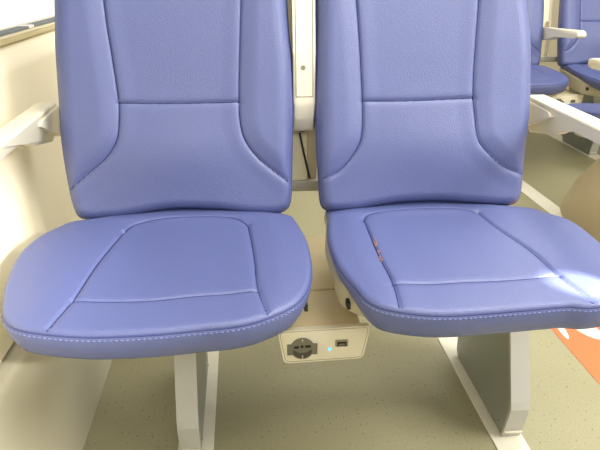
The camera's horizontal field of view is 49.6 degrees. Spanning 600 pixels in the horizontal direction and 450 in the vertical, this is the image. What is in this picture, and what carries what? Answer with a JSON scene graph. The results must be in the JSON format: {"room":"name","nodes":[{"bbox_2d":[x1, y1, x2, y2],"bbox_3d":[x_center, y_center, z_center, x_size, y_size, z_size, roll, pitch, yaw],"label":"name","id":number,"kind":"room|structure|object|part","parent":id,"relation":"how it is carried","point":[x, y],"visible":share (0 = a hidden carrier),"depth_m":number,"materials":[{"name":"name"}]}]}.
{"room":"train carriage","nodes":[
{"label":"train carriage","id":0,"kind":"room"},
{"bbox_2d":[0,15,85,362],"bbox_3d":[-0.668,-0.331,1.857,0.185,0.469,8.600,-2,21,-5],"label":"wall","id":1,"kind":"structure","parent":0,"point":[35,198],"depth_m":1.29,"materials":[{"name":"beige plastic"}]},
{"bbox_2d":[0,17,54,45],"bbox_3d":[-0.629,-0.865,1.500,0.040,0.786,8.280,-2,21,-5],"label":"window sill","id":2,"kind":"structure","parent":1,"relation":"in","point":[23,31],"depth_m":1.42,"materials":[{"name":"beige plastic"}]},
{"bbox_3d":[-0.631,-0.509,1.639,0.036,0.004,8.280,-2,21,-5],"label":"frame","id":3,"kind":"part","parent":2,"relation":"part of","materials":[{"name":"beige plastic"}]},
{"bbox_2d":[0,341,111,449],"bbox_3d":[-0.634,0.029,2.001,0.254,0.284,8.600,-2,21,-5],"label":"wall","id":4,"kind":"structure","parent":0,"point":[47,402],"depth_m":1.19,"materials":[{"name":"beige plastic"}]},
{"bbox_2d":[83,129,599,449],"bbox_3d":[0.634,0.149,2.166,2.840,0.060,8.600,-2,21,-5],"label":"floor","id":5,"kind":"structure","parent":0,"point":[405,392],"depth_m":1.47,"materials":[{"name":"beige plastic"}]},
{"bbox_2d":[178,351,218,449],"bbox_3d":[-0.280,0.154,2.067,0.072,0.003,8.530,-2,21,-5],"label":"trim","id":6,"kind":"structure","parent":5,"relation":"on","point":[213,357],"depth_m":1.45,"materials":[{"name":"metal"}]},
{"bbox_2d":[0,0,311,449],"bbox_3d":[-0.239,-0.072,1.102,0.501,1.123,0.603,-2,21,-5],"label":"seat","id":7,"kind":"object","parent":6,"relation":"on","point":[173,119],"visible":1,"depth_m":1.15,"materials":[{"name":"blue leather"}]},
{"bbox_3d":[-0.473,-0.139,1.107,0.038,0.077,0.344,-2,21,-5],"label":"armrest","id":8,"kind":"part","parent":7,"relation":"part of","materials":[{"name":"plastic"}]},
{"bbox_2d":[2,209,311,359],"bbox_3d":[-0.222,0.066,1.084,0.476,0.089,0.462,-2,21,-5],"label":"seat cushion","id":9,"kind":"object","parent":7,"relation":"on","point":[111,283],"depth_m":0.97,"materials":[{"name":"blue leather"}]},
{"bbox_3d":[-0.227,-0.347,1.178,0.423,0.664,0.190,-2,21,-5],"label":"backrest","id":10,"kind":"part","parent":7,"relation":"part of","materials":[{"name":"blue leather"}]},
{"bbox_3d":[-0.218,0.269,1.247,0.041,0.382,0.102,-2,21,-5],"label":"leg","id":11,"kind":"part","parent":7,"relation":"part of","materials":[{"name":"grey metal"}]},
{"bbox_3d":[-0.229,0.226,1.363,0.039,0.376,0.337,-2,21,-5],"label":"plate","id":12,"kind":"part","parent":7,"relation":"part of","materials":[{"name":"grey metal"}]},
{"bbox_2d":[437,337,530,449],"bbox_3d":[0.356,0.134,2.118,0.066,0.003,8.530,-2,21,-5],"label":"trim","id":13,"kind":"structure","parent":5,"relation":"on","point":[449,344],"depth_m":1.44,"materials":[{"name":"metal"}]},
{"bbox_2d":[290,0,599,435],"bbox_3d":[0.272,-0.086,1.139,0.534,1.123,0.582,-4,22,-10],"label":"seat","id":14,"kind":"object","parent":13,"relation":"on","point":[421,113],"visible":1,"depth_m":1.19,"materials":[{"name":"blue leather"}]},
{"bbox_2d":[287,0,317,190],"bbox_3d":[0.088,-0.230,1.333,0.612,0.865,0.124,-2,21,-5],"label":"frame","id":15,"kind":"object","parent":14,"relation":"attached to","point":[304,167],"visible":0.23,"depth_m":1.31,"materials":[{"name":"beige plastic"}]},
{"bbox_3d":[0.004,-0.372,1.197,0.041,0.403,0.093,-2,21,-5],"label":"armrest","id":16,"kind":"part","parent":14,"relation":"part of","materials":[{"name":"plastic"}]},
{"bbox_2d":[278,236,369,362],"bbox_3d":[0.024,0.132,1.307,0.157,0.068,0.420,-2,21,-5],"label":"box","id":17,"kind":"object","parent":14,"relation":"attached to","point":[328,331],"visible":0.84,"depth_m":1.13,"materials":[{"name":"plastic"}]},
{"bbox_2d":[287,338,317,358],"bbox_3d":[0.004,0.212,1.115,0.052,0.042,0.005,-2,21,-5],"label":"socket","id":18,"kind":"object","parent":17,"relation":"attached to","point":[297,348],"depth_m":1.11,"materials":[{"name":"plastic"}]},
{"bbox_3d":[0.231,-0.363,1.214,0.410,0.661,0.189,-2,21,-5],"label":"backrest","id":19,"kind":"part","parent":14,"relation":"part of","materials":[{"name":"blue leather"}]},
{"bbox_2d":[325,201,599,336],"bbox_3d":[0.281,0.047,1.131,0.469,0.088,0.447,-2,21,-5],"label":"seat cushion","id":20,"kind":"object","parent":14,"relation":"on","point":[411,268],"depth_m":1.03,"materials":[{"name":"blue leather"}]},
{"bbox_3d":[0.423,0.205,1.415,0.037,0.376,0.337,-2,21,-5],"label":"plate","id":21,"kind":"part","parent":14,"relation":"part of","materials":[{"name":"grey metal"}]},
{"bbox_3d":[0.433,0.249,1.299,0.039,0.382,0.102,-2,21,-5],"label":"leg","id":22,"kind":"part","parent":14,"relation":"part of","materials":[{"name":"grey metal"}]},
{"bbox_3d":[0.495,-0.170,1.185,0.039,0.077,0.344,-2,21,-5],"label":"armrest","id":23,"kind":"part","parent":14,"relation":"part of","materials":[{"name":"plastic"}]},
{"bbox_2d":[521,180,562,216],"bbox_3d":[1.061,0.112,2.174,0.070,0.003,8.530,-2,21,-5],"label":"trim","id":24,"kind":"structure","parent":5,"relation":"on","point":[538,198],"depth_m":2.73,"materials":[{"name":"metal"}]},
{"bbox_2d":[527,0,568,96],"bbox_3d":[0.924,-0.805,2.970,0.501,1.123,0.603,-2,21,-5],"label":"seat","id":25,"kind":"object","parent":24,"relation":"on","point":[547,81],"visible":0.2,"depth_m":2.98,"materials":[{"name":"blue leather"}]},
{"bbox_3d":[0.935,-1.080,3.046,0.423,0.664,0.190,-2,21,-5],"label":"backrest","id":26,"kind":"part","parent":25,"relation":"part of","materials":[{"name":"blue leather"}]},
{"bbox_2d":[530,65,568,94],"bbox_3d":[0.941,-0.667,2.952,0.476,0.089,0.462,-2,21,-5],"label":"seat cushion","id":27,"kind":"object","parent":25,"relation":"on","point":[545,80],"depth_m":2.79,"materials":[{"name":"blue leather"}]},
{"bbox_2d":[560,58,599,242],"bbox_3d":[1.160,-0.445,2.048,0.480,1.120,0.644,-2,21,-5],"label":"seat","id":28,"kind":"object","parent":24,"relation":"on","point":[580,205],"visible":0.62,"depth_m":2.29,"materials":[{"name":"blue plastic"}]},
{"bbox_2d":[566,103,599,118],"bbox_3d":[1.158,-0.352,2.149,0.469,0.088,0.447,-2,21,-5],"label":"seat cushion","id":29,"kind":"object","parent":28,"relation":"on","point":[593,109],"depth_m":2.16,"materials":[{"name":"blue leather"}]},
{"bbox_3d":[0.949,-0.440,1.923,0.039,0.077,0.344,-2,21,-5],"label":"armrest","id":30,"kind":"part","parent":28,"relation":"part of","materials":[{"name":"plastic"}]},
{"bbox_2d":[547,134,599,160],"bbox_3d":[1.632,0.094,2.220,0.070,0.003,8.530,-2,21,-5],"label":"trim","id":31,"kind":"structure","parent":5,"relation":"on","point":[557,137],"depth_m":3.53,"materials":[{"name":"metal"}]},
{"bbox_2d":[542,0,599,154],"bbox_3d":[1.430,-0.858,3.107,0.584,1.123,0.781,-2,21,-5],"label":"seat","id":32,"kind":"object","parent":31,"relation":"on","point":[577,34],"visible":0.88,"depth_m":3.07,"materials":[{"name":"blue leather"}]},
{"bbox_3d":[1.183,-0.860,2.947,0.041,0.071,0.387,-2,21,-5],"label":"armrest","id":33,"kind":"part","parent":32,"relation":"part of","materials":[{"name":"plastic"}]},
{"bbox_2d":[540,0,588,102],"bbox_3d":[1.272,-0.964,3.203,0.612,0.865,0.124,-2,21,-5],"label":"frame","id":34,"kind":"object","parent":32,"relation":"attached to","point":[547,3],"visible":0.2,"depth_m":3.17,"materials":[{"name":"beige plastic"}]},
{"bbox_2d":[551,89,583,103],"bbox_3d":[1.210,-0.642,3.183,0.157,0.068,0.420,-2,21,-5],"label":"box","id":35,"kind":"object","parent":32,"relation":"attached to","point":[566,97],"visible":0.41,"depth_m":2.99,"materials":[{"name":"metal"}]},
{"bbox_3d":[1.509,-0.595,3.455,0.037,0.376,0.337,-2,21,-5],"label":"plate","id":36,"kind":"part","parent":32,"relation":"part of","materials":[{"name":"grey metal"}]},
{"bbox_3d":[1.438,-1.097,3.086,0.410,0.661,0.189,-2,21,-5],"label":"backrest","id":37,"kind":"part","parent":32,"relation":"part of","materials":[{"name":"blue leather"}]},
{"bbox_2d":[560,64,599,90],"bbox_3d":[1.488,-0.687,3.003,0.469,0.088,0.447,-2,21,-5],"label":"seat cushion","id":38,"kind":"object","parent":32,"relation":"on","point":[581,77],"depth_m":2.95,"materials":[{"name":"blue leather"}]},
{"bbox_3d":[1.520,-0.551,3.338,0.039,0.382,0.102,-2,21,-5],"label":"leg","id":39,"kind":"part","parent":32,"relation":"part of","materials":[{"name":"grey metal"}]},
{"bbox_2d":[552,327,599,384],"bbox_3d":[0.865,0.289,1.724,0.370,0.002,0.600,-2,21,-5],"label":"floor sticker","id":40,"kind":"object","parent":5,"relation":"on","point":[584,344],"visible":0.38,"depth_m":1.67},
{"bbox_2d":[539,0,568,90],"bbox_3d":[1.999,-0.284,2.122,0.100,0.780,8.600,-2,21,-5],"label":"wall","id":41,"kind":"structure","parent":0,"point":[552,48],"depth_m":4.43,"materials":[{"name":"beige plastic"}]}
]}

